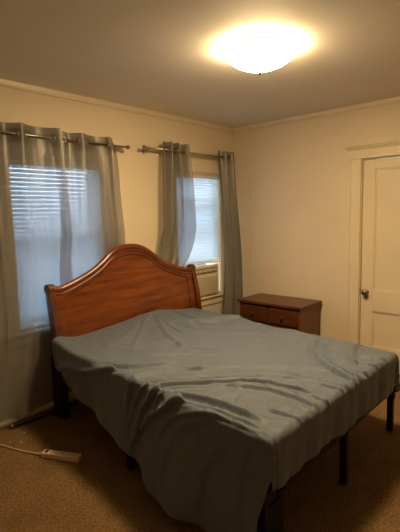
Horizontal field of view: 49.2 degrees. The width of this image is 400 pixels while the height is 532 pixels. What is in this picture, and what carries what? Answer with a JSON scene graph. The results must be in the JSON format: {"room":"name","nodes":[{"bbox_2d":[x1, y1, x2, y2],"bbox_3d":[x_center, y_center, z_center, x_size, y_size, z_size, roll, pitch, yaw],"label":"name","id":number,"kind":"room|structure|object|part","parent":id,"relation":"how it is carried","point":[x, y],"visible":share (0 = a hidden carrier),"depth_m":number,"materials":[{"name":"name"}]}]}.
{"room":"bedroom","nodes":[
{"label":"bedroom","id":0,"kind":"room"},
{"bbox_2d":[0,86,235,408],"bbox_3d":[-1.345,-0.099,3.412,0.200,2.500,5.400,5,9,42],"label":"wall","id":1,"kind":"structure","parent":0,"point":[140,182],"depth_m":3.93,"materials":[{"name":"paint"}]},
{"bbox_2d":[0,387,76,427],"bbox_3d":[-1.234,1.085,3.474,0.026,0.130,5.000,5,9,42],"label":"baseboard","id":2,"kind":"structure","parent":1,"relation":"attached to","point":[13,413],"depth_m":3.37,"materials":[{"name":"white wood"}]},
{"bbox_2d":[0,142,114,348],"bbox_3d":[-1.163,-0.185,3.575,0.240,1.495,1.030,5,9,42],"label":"window","id":3,"kind":"structure","parent":1,"relation":"in","point":[15,338],"depth_m":3.27,"materials":[{"name":"paint"}]},
{"bbox_3d":[-1.085,0.474,3.595,0.070,0.022,1.030,5,9,42],"label":"sill","id":4,"kind":"part","parent":3,"relation":"part of","materials":[{"name":"white wood"}]},
{"bbox_2d":[9,159,102,330],"bbox_3d":[-1.130,-0.182,3.545,0.044,1.281,0.786,5,9,42],"label":"window blind","id":5,"kind":"object","parent":3,"relation":"attached to","point":[59,265],"visible":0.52,"depth_m":3.47,"materials":[{"name":"white plastic"}]},
{"bbox_3d":[-1.302,-0.143,3.333,0.002,1.241,0.002,5,9,42],"label":"ladder cord","id":6,"kind":"part","parent":5,"relation":"part of","materials":[{"name":"white fabric"}]},
{"bbox_3d":[-1.116,0.447,3.619,0.024,0.014,0.786,5,9,42],"label":"rail","id":7,"kind":"part","parent":5,"relation":"part of","materials":[{"name":"white plastic"}]},
{"bbox_3d":[-0.933,-0.199,3.737,0.002,1.241,0.002,5,9,42],"label":"ladder cord","id":8,"kind":"part","parent":5,"relation":"part of","materials":[{"name":"white fabric"}]},
{"bbox_2d":[0,131,129,152],"bbox_3d":[-1.248,-0.943,3.203,0.120,0.075,1.793,5,9,42],"label":"curtain rod","id":9,"kind":"object","parent":1,"relation":"attached to","point":[7,132],"visible":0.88,"depth_m":3.40,"materials":[{"name":"metal"}]},
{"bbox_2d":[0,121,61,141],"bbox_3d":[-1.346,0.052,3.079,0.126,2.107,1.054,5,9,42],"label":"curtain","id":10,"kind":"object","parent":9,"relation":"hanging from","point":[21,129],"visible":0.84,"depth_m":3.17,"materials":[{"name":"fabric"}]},
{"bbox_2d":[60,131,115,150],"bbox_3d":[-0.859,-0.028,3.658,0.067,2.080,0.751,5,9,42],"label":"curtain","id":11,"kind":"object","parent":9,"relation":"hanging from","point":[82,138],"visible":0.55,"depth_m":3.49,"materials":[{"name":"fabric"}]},
{"bbox_2d":[0,79,232,131],"bbox_3d":[-1.293,-1.311,3.197,0.016,0.046,5.000,5,9,42],"label":"trim","id":12,"kind":"structure","parent":1,"relation":"attached to","point":[5,83],"depth_m":3.70,"materials":[{"name":"beige wood"}]},
{"bbox_2d":[142,145,229,162],"bbox_3d":[-0.100,-1.138,4.454,0.120,0.075,1.338,5,9,42],"label":"curtain rod","id":13,"kind":"object","parent":1,"relation":"attached to","point":[144,147],"visible":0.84,"depth_m":4.31,"materials":[{"name":"metal"}]},
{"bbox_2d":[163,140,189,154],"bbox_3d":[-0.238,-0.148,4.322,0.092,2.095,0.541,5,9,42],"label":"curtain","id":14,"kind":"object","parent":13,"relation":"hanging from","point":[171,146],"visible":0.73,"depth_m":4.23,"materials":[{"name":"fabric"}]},
{"bbox_3d":[-0.091,-1.143,4.485,0.012,0.012,1.280,5,9,42],"label":"rod","id":15,"kind":"part","parent":13,"relation":"part of","materials":[{"name":"metal"}]},
{"bbox_3d":[-0.051,-1.146,4.447,0.015,0.015,1.280,5,9,42],"label":"rod","id":16,"kind":"part","parent":13,"relation":"part of","materials":[{"name":"metal"}]},
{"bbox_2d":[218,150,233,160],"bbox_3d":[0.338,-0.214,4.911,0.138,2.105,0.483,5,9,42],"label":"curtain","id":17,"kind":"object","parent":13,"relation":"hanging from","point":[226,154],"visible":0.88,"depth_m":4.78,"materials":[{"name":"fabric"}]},
{"bbox_2d":[168,161,230,305],"bbox_3d":[-0.054,-0.325,4.788,0.240,1.530,0.930,5,9,42],"label":"window","id":18,"kind":"structure","parent":1,"relation":"in","point":[174,167],"depth_m":4.88,"materials":[{"name":"paint"}]},
{"bbox_3d":[-0.102,-0.342,4.830,0.030,0.672,0.690,5,9,42],"label":"sash","id":19,"kind":"part","parent":18,"relation":"part of","materials":[{"name":"white wood"}]},
{"bbox_2d":[176,173,219,266],"bbox_3d":[-0.024,-0.495,4.738,0.044,0.968,0.686,5,9,42],"label":"window blind","id":20,"kind":"object","parent":18,"relation":"attached to","point":[197,221],"visible":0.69,"depth_m":4.73,"materials":[{"name":"white plastic"}]},
{"bbox_3d":[-0.013,-0.021,4.793,0.024,0.014,0.686,5,9,42],"label":"rail","id":21,"kind":"part","parent":20,"relation":"part of","materials":[{"name":"white plastic"}]},
{"bbox_3d":[-0.069,-0.333,4.801,0.199,1.345,0.730,5,9,42],"label":"frame","id":22,"kind":"part","parent":18,"relation":"part of","materials":[{"name":"white wood"}]},
{"bbox_2d":[195,264,218,295],"bbox_3d":[-0.092,0.158,4.890,0.387,0.323,0.666,5,9,42],"label":"air conditioner","id":23,"kind":"object","parent":18,"relation":"attached to","point":[207,275],"visible":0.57,"depth_m":4.82,"materials":[{"name":"beige plastic"}]},
{"bbox_3d":[0.027,0.057,4.740,0.010,0.053,0.490,5,9,42],"label":"control panel","id":24,"kind":"part","parent":23,"relation":"part of","materials":[{"name":"beige plastic"}]},
{"bbox_2d":[197,274,217,295],"bbox_3d":[0.026,0.218,4.749,0.017,0.215,0.524,5,9,42],"label":"grille","id":25,"kind":"object","parent":23,"relation":"attached to","point":[208,283],"depth_m":4.81,"materials":[{"name":"beige plastic"}]},
{"bbox_3d":[0.184,0.132,5.025,0.016,0.315,0.092,5,9,42],"label":"panel","id":26,"kind":"part","parent":23,"relation":"part of","materials":[{"name":"white plastic"}]},
{"bbox_3d":[0.025,0.352,4.810,0.070,0.022,0.930,5,9,42],"label":"sill","id":27,"kind":"part","parent":18,"relation":"part of","materials":[{"name":"white wood"}]},
{"bbox_2d":[0,0,399,127],"bbox_3d":[0.254,-1.255,1.788,4.600,0.100,5.400,5,9,42],"label":"ceiling","id":28,"kind":"structure","parent":0,"point":[163,56],"depth_m":2.65,"materials":[{"name":"paint"}]},
{"bbox_2d":[225,37,295,74],"bbox_3d":[0.359,-1.223,2.609,0.423,0.158,0.423,5,9,42],"label":"ceiling lamp","id":29,"kind":"object","parent":28,"relation":"attached to","point":[259,55],"visible":1,"depth_m":2.49,"materials":[{"name":"glass"}]},
{"bbox_3d":[0.358,-1.287,2.602,0.330,0.030,0.330,5,9,42],"label":"ceiling plate","id":30,"kind":"part","parent":29,"relation":"part of","materials":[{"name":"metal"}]},
{"bbox_2d":[0,374,399,531],"bbox_3d":[0.313,1.327,2.090,4.600,0.100,5.400,5,9,42],"label":"floor","id":31,"kind":"structure","parent":0,"point":[96,493],"depth_m":2.46,"materials":[{"name":"brown carpet"}]},
{"bbox_2d":[0,444,81,462],"bbox_3d":[-1.263,1.204,2.848,1.027,0.038,0.251,-1,7,1],"label":"power strip","id":32,"kind":"object","parent":31,"relation":"on","point":[48,454],"visible":1,"depth_m":2.77,"materials":[{"name":"beige plastic"}]},
{"bbox_3d":[-1.403,1.213,2.873,0.773,0.020,0.215,-2,7,-6],"label":"power cord","id":33,"kind":"part","parent":32,"relation":"part of","materials":[{"name":"beige plastic"}]},
{"bbox_2d":[10,400,80,428],"bbox_3d":[-1.163,1.137,3.406,0.037,0.037,0.634,5,9,42],"label":"tube","id":34,"kind":"object","parent":31,"relation":"on","point":[12,426],"visible":0.83,"depth_m":3.31,"materials":[{"name":"plastic"}]},
{"bbox_2d":[44,244,399,531],"bbox_3d":[0.094,0.514,3.138,2.155,1.280,1.827,5,9,42],"label":"bed","id":35,"kind":"object","parent":31,"relation":"on","point":[130,281],"visible":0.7,"depth_m":3.59,"materials":[{"name":"brown wood"}]},
{"bbox_3d":[-1.100,0.647,3.334,0.151,1.025,0.058,5,9,42],"label":"post","id":36,"kind":"part","parent":35,"relation":"part of","materials":[{"name":"brown wood"}]},
{"bbox_3d":[-0.615,-0.028,3.859,0.070,0.338,1.534,5,9,42],"label":"moulding","id":37,"kind":"part","parent":35,"relation":"part of","materials":[{"name":"brown wood"}]},
{"bbox_3d":[-0.600,0.007,3.849,0.037,0.303,1.525,5,9,42],"label":"bead moulding","id":38,"kind":"part","parent":35,"relation":"part of","materials":[{"name":"brown wood"}]},
{"bbox_3d":[-0.601,0.017,3.851,0.034,0.345,1.500,5,9,42],"label":"arched rail","id":39,"kind":"part","parent":35,"relation":"part of","materials":[{"name":"brown wood"}]},
{"bbox_3d":[-0.589,0.274,3.875,0.110,0.898,1.500,5,9,42],"label":"headboard","id":40,"kind":"part","parent":35,"relation":"part of","materials":[{"name":"brown wood"}]},
{"bbox_3d":[-0.423,1.075,2.627,0.036,0.285,0.036,5,9,42],"label":"leg","id":41,"kind":"part","parent":35,"relation":"part of","materials":[{"name":"black metal"}]},
{"bbox_3d":[-0.054,0.490,4.476,0.151,1.025,0.058,5,9,42],"label":"post","id":42,"kind":"part","parent":35,"relation":"part of","materials":[{"name":"brown wood"}]},
{"bbox_2d":[52,308,398,531],"bbox_3d":[0.094,0.808,3.043,2.038,0.626,1.825,5,9,42],"label":"sheet","id":43,"kind":"object","parent":35,"relation":"on","point":[211,407],"visible":1,"depth_m":2.37,"materials":[{"name":"blue fabric"}]},
{"bbox_3d":[0.287,1.146,1.881,0.036,0.285,0.084,5,9,42],"label":"leg","id":44,"kind":"part","parent":35,"relation":"part of","materials":[{"name":"black metal"}]},
{"bbox_3d":[0.315,1.071,1.865,0.008,0.260,0.145,5,9,42],"label":"bracket plate","id":45,"kind":"part","parent":35,"relation":"part of","materials":[{"name":"black metal"}]},
{"bbox_3d":[0.799,0.911,2.432,0.036,0.035,1.550,5,9,42],"label":"foot rail","id":46,"kind":"part","parent":35,"relation":"part of","materials":[{"name":"black metal"}]},
{"bbox_3d":[0.802,1.070,2.435,0.036,0.285,0.036,5,9,42],"label":"leg","id":47,"kind":"part","parent":35,"relation":"part of","materials":[{"name":"black metal"}]},
{"bbox_3d":[1.315,0.990,3.017,0.036,0.285,0.036,5,9,42],"label":"leg","id":48,"kind":"part","parent":35,"relation":"part of","materials":[{"name":"black metal"}]},
{"bbox_2d":[237,293,321,335],"bbox_3d":[0.819,0.660,4.581,0.756,0.622,0.460,5,9,42],"label":"dresser","id":49,"kind":"object","parent":31,"relation":"on","point":[286,312],"visible":0.41,"depth_m":4.40,"materials":[{"name":"brown wood"}]},
{"bbox_3d":[0.561,0.486,4.541,0.324,0.154,0.025,5,9,42],"label":"drawer","id":50,"kind":"part","parent":49,"relation":"part of","materials":[{"name":"brown wood"}]},
{"bbox_3d":[0.820,0.507,4.307,0.324,0.154,0.025,5,9,42],"label":"drawer","id":51,"kind":"part","parent":49,"relation":"part of","materials":[{"name":"brown wood"}]},
{"bbox_3d":[1.090,0.694,4.361,0.020,0.595,0.405,5,9,42],"label":"panel","id":52,"kind":"part","parent":49,"relation":"part of","materials":[{"name":"brown wood"}]},
{"bbox_2d":[233,102,399,341],"bbox_3d":[2.031,-0.227,3.846,4.200,2.500,0.200,5,9,42],"label":"wall","id":53,"kind":"structure","parent":0,"point":[291,179],"depth_m":4.55,"materials":[{"name":"paint"}]},
{"bbox_2d":[233,96,399,131],"bbox_3d":[1.931,-1.434,3.624,4.200,0.046,0.016,5,9,42],"label":"trim","id":54,"kind":"structure","parent":53,"relation":"attached to","point":[394,99],"depth_m":4.28,"materials":[{"name":"beige wood"}]},
{"bbox_2d":[344,139,399,373],"bbox_3d":[1.884,-0.050,3.961,1.124,2.129,0.264,5,9,42],"label":"door","id":55,"kind":"structure","parent":53,"relation":"in","point":[376,308],"depth_m":4.10,"materials":[{"name":"beige paint"}]},
{"bbox_3d":[1.575,0.251,4.175,0.058,0.058,0.071,5,9,42],"label":"knob","id":56,"kind":"part","parent":55,"relation":"part of","materials":[{"name":"metal"}]}
]}

